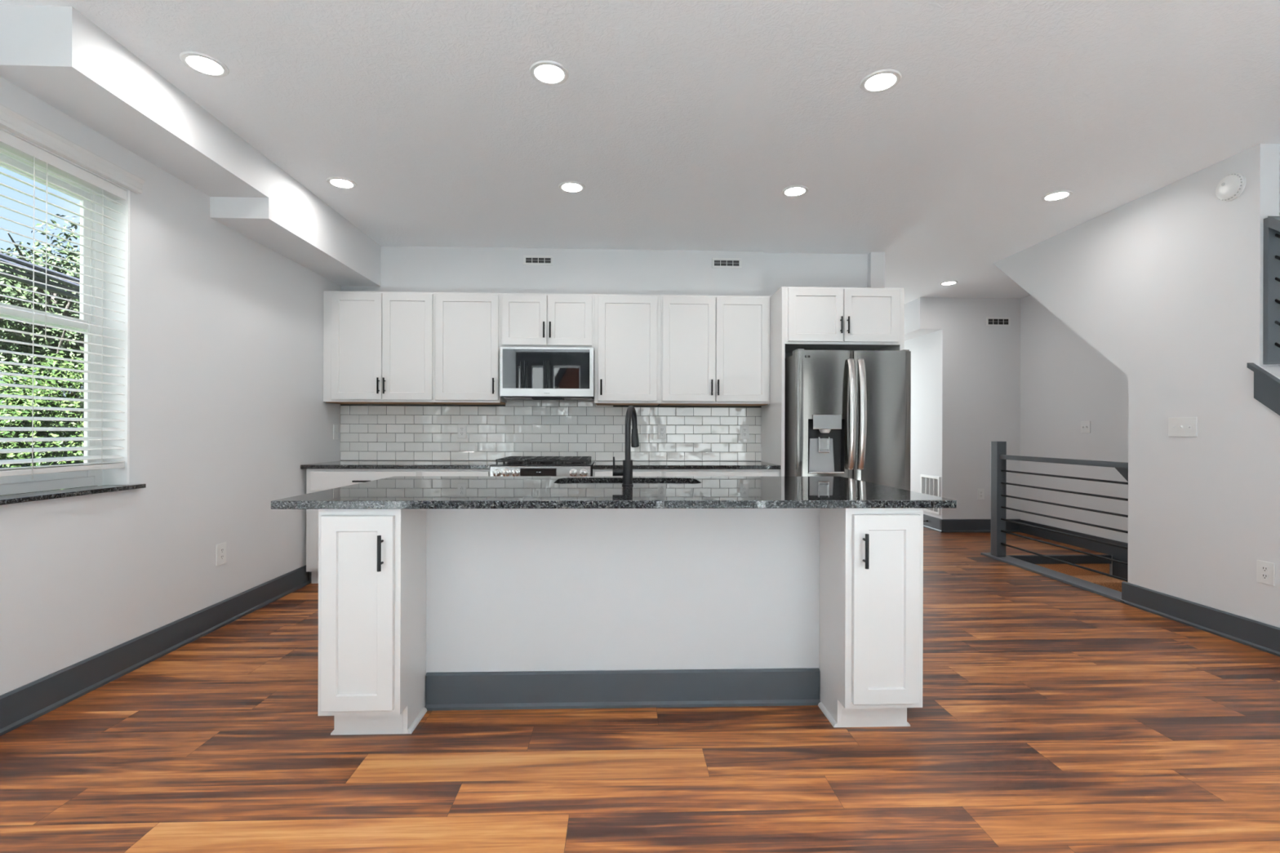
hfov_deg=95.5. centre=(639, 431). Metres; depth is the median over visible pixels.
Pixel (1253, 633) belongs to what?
baseboard
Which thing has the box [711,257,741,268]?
air vent
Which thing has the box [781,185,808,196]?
recessed light
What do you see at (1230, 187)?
smoke detector
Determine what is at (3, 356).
tree
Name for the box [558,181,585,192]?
recessed light
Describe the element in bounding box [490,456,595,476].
gas range
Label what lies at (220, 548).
wall outlet
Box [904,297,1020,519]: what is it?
wall
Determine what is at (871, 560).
base cabinet
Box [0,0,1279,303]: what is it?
ceiling
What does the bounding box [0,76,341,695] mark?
wall
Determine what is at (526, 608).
kitchen island
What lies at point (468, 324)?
upper cabinet
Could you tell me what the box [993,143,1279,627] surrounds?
wall
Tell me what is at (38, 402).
bush
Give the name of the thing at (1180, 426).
light switch
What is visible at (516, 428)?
backsplash
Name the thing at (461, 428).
wall outlet
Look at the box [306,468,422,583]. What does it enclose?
base cabinet
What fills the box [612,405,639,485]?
faucet
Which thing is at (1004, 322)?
air vent
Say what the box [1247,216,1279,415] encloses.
stair railing
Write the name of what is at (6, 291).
tree
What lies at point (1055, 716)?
floor
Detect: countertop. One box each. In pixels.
[271,475,956,509]
[300,460,499,469]
[592,461,780,469]
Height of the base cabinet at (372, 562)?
0.882 m
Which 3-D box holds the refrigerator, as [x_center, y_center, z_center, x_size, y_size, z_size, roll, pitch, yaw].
[1.562,0.286,4.637,0.848,1.784,0.902,0,0,-2]
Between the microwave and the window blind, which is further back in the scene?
the microwave
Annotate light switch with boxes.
[333,424,337,439]
[1080,421,1090,433]
[1168,417,1197,436]
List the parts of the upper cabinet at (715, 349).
door, handle, panel, handle, door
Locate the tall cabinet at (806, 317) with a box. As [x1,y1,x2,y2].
[760,286,904,476]
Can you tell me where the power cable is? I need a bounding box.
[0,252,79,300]
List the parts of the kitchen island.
baseboard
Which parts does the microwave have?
door glass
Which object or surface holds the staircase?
attached to the floor
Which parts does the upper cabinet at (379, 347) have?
door, handle, handle, panel, door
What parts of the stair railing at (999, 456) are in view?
newel post, plate, handrail, rod, rod, rod, rod, rod, rod, rod, stair handrail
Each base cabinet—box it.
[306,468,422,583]
[317,508,426,735]
[422,469,490,475]
[592,469,662,476]
[662,469,779,476]
[817,508,923,727]
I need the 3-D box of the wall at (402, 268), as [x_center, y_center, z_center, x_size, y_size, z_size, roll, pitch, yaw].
[-0.282,-0.191,7.215,4.719,2.787,4.360,0,0,-2]
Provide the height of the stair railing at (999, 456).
1.090 m
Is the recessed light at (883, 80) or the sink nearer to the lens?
the recessed light at (883, 80)
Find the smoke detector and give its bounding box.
[1215,173,1246,201]
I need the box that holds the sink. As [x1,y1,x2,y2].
[563,483,690,484]
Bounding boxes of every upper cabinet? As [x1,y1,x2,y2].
[323,290,444,404]
[434,292,506,404]
[500,293,595,347]
[594,293,661,405]
[659,294,769,406]
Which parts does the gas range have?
knob, knob, knob, control panel, knob, knob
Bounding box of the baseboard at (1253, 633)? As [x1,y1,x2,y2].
[1120,581,1279,657]
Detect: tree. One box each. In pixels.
[0,213,84,395]
[0,266,63,403]
[0,346,84,493]
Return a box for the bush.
[0,368,93,496]
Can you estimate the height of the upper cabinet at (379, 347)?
0.898 m
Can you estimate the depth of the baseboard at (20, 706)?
2.82 m
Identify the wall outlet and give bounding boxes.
[215,542,226,565]
[457,424,466,438]
[657,425,666,438]
[740,425,748,439]
[977,488,984,499]
[1256,560,1275,586]
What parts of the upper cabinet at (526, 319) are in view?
door, handle, handle, door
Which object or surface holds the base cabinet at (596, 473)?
on the floor
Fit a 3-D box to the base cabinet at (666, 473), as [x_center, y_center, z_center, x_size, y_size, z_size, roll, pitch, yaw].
[0.619,0.735,4.754,0.904,0.882,0.648,0,0,-2]
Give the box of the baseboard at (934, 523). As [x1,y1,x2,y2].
[923,514,1019,532]
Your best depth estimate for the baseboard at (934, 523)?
6.83 m
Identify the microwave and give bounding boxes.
[499,346,594,399]
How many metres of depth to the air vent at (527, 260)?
5.03 m
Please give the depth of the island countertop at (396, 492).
2.35 m
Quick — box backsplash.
[340,399,761,461]
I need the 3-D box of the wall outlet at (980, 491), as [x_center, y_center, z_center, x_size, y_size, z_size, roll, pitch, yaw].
[4.014,0.742,6.841,0.078,0.125,0.009,0,0,-2]
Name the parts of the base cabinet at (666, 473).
drawer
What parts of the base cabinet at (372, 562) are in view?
door, handle, shoe molding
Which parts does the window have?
sash, sash, frame, sill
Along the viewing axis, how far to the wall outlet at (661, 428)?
5.06 m
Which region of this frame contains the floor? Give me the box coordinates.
[0,527,1279,852]
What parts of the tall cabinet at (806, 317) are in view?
panel, door, handle, handle, door, panel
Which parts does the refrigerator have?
plate, door, spout, display panel, handle, handle, door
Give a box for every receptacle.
[1261,565,1268,572]
[1261,573,1268,579]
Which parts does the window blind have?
pull cord, pull cord, rail, head rail, ladder cord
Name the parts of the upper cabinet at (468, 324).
panel, handle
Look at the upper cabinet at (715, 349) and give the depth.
4.78 m
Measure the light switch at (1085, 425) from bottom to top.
0.120 m
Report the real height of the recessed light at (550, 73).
0.012 m
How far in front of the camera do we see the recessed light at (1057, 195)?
3.88 m
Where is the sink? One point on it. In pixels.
(563, 483)
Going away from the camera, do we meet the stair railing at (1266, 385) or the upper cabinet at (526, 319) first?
the stair railing at (1266, 385)
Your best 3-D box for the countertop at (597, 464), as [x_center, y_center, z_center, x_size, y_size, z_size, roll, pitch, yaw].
[0.350,0.276,4.765,1.446,0.030,0.626,0,0,-2]
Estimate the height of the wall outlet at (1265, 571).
0.122 m
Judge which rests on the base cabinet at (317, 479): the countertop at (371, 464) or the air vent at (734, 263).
the countertop at (371, 464)
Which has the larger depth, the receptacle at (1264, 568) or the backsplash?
the backsplash
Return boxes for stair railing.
[980,441,1128,602]
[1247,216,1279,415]
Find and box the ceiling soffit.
[0,4,380,286]
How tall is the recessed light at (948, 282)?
0.012 m
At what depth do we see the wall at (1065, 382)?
6.14 m
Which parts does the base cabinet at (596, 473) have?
drawer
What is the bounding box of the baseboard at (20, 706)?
[0,564,311,736]
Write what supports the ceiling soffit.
attached to the ceiling
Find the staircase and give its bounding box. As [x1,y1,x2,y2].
[1007,519,1128,591]
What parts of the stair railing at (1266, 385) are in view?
newel post, handrail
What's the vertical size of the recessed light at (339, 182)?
0.012 m
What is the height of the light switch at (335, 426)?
0.125 m
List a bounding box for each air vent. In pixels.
[523,255,553,265]
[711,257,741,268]
[920,474,940,515]
[986,317,1010,326]
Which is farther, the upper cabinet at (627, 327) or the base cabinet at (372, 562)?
the upper cabinet at (627, 327)
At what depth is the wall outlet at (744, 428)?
5.08 m
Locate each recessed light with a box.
[179,51,229,77]
[326,177,356,189]
[528,60,568,85]
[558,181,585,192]
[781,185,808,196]
[859,69,901,93]
[939,280,958,285]
[1040,190,1072,201]
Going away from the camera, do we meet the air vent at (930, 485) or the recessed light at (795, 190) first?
the recessed light at (795, 190)
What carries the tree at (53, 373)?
on the ground
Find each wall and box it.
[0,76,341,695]
[341,245,884,462]
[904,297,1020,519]
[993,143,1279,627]
[1020,213,1279,574]
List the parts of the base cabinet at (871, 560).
shoe molding, handle, door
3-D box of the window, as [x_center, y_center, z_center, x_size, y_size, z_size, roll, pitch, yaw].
[-2.525,-0.449,2.203,0.180,1.461,1.382,0,0,-2]
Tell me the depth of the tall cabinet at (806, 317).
4.47 m
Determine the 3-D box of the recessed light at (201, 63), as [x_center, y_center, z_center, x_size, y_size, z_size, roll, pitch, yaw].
[-1.885,-1.588,2.518,0.174,0.012,0.174,0,0,-2]
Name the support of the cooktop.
in the gas range
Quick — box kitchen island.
[425,508,820,711]
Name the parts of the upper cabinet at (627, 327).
handle, panel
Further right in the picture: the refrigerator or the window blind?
the refrigerator
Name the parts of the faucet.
handle, spout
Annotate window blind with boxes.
[0,103,145,479]
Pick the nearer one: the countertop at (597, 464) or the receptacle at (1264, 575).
the receptacle at (1264, 575)
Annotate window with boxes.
[0,126,146,505]
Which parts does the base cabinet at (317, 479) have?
door, handle, drawer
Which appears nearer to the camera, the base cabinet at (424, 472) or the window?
the window
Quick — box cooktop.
[491,460,595,467]
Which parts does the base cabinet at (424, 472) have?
drawer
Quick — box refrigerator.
[784,348,911,490]

